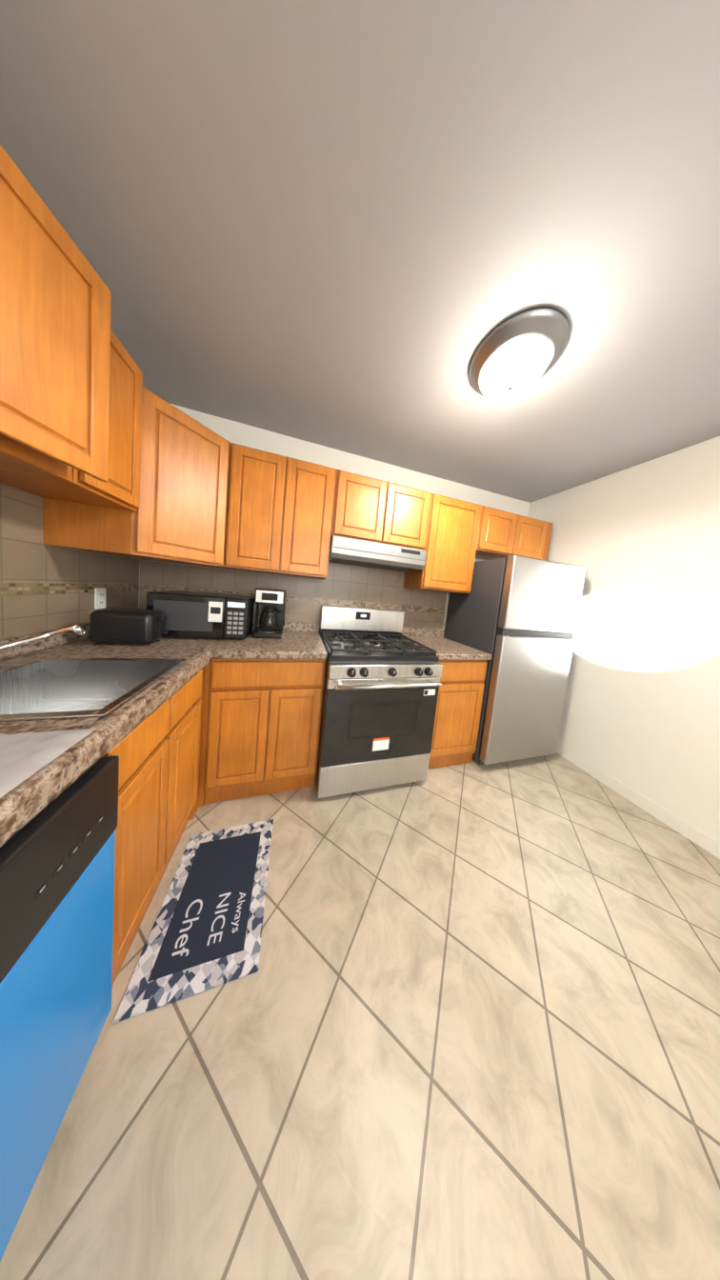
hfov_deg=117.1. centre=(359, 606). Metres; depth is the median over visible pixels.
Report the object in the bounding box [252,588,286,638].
coffee maker
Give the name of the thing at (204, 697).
base cabinet
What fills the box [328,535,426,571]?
range hood
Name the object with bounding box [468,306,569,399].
ceiling light
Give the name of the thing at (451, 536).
upper cabinet
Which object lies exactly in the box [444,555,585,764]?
refrigerator
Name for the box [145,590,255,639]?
microwave
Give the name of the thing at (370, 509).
upper cabinet
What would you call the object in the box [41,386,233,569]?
upper cabinet
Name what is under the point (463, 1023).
floor
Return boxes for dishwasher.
[0,755,119,1260]
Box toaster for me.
[89,607,167,645]
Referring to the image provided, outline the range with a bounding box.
[315,605,442,798]
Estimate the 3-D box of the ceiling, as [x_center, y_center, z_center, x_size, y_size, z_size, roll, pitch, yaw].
[0.811,-1.112,-0.126,3.646,0.100,4.500,4,4,-16]
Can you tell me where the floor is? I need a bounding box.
[0,752,719,1279]
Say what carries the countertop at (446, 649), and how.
on the base cabinet at (458, 712)
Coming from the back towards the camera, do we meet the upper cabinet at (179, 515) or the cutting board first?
the upper cabinet at (179, 515)
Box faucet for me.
[0,623,86,669]
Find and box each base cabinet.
[103,669,201,984]
[188,659,211,819]
[204,659,326,803]
[428,660,487,769]
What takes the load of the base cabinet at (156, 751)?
on the floor
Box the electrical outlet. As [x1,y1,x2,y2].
[94,587,106,609]
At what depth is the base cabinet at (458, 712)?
1.67 m
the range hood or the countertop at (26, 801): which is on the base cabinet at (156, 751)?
the countertop at (26, 801)
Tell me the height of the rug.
0.009 m
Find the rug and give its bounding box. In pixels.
[112,819,273,1023]
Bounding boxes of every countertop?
[0,622,213,846]
[213,620,327,659]
[399,627,491,659]
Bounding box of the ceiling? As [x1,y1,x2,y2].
[0,0,719,502]
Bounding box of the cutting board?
[0,728,96,798]
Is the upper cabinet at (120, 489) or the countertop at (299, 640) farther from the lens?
the countertop at (299, 640)
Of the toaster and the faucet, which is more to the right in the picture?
the toaster
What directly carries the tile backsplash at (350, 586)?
attached to the wall at (244, 434)
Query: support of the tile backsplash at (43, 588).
attached to the wall at (64, 548)
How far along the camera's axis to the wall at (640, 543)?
1.54 m
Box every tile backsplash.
[0,483,140,639]
[140,560,447,629]
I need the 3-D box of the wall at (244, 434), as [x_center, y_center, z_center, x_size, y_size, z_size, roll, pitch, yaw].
[0.089,-0.055,2.068,3.646,2.440,0.100,4,4,-16]
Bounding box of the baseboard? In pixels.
[591,765,719,859]
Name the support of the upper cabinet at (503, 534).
attached to the wall at (244, 434)
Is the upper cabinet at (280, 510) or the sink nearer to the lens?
the sink
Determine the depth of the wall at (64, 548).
1.02 m
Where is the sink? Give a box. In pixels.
[0,658,187,721]
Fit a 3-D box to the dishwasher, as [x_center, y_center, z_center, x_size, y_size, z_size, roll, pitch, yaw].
[-0.862,0.789,0.203,0.643,0.840,0.598,4,4,-16]
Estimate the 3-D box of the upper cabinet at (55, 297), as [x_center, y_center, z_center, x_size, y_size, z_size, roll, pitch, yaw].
[-0.943,-0.692,0.390,0.434,0.610,0.600,4,4,-16]
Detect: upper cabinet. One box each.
[0,144,111,481]
[0,329,142,511]
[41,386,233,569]
[224,442,336,579]
[330,469,431,550]
[403,493,481,593]
[475,505,552,559]
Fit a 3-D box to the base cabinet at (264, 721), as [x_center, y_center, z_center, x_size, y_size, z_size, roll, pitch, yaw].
[-0.624,0.704,1.572,0.623,0.866,0.595,4,4,-16]
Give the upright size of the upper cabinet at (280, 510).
0.760 m
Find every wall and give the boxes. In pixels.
[0,482,138,639]
[138,403,530,638]
[528,436,719,841]
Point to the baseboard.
(696, 836)
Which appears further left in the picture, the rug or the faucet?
the faucet
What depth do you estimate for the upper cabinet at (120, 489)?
0.87 m
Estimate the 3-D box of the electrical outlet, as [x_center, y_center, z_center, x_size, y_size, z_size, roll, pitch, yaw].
[-1.454,-0.044,1.235,0.007,0.116,0.072,4,4,-16]
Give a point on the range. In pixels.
(381, 689)

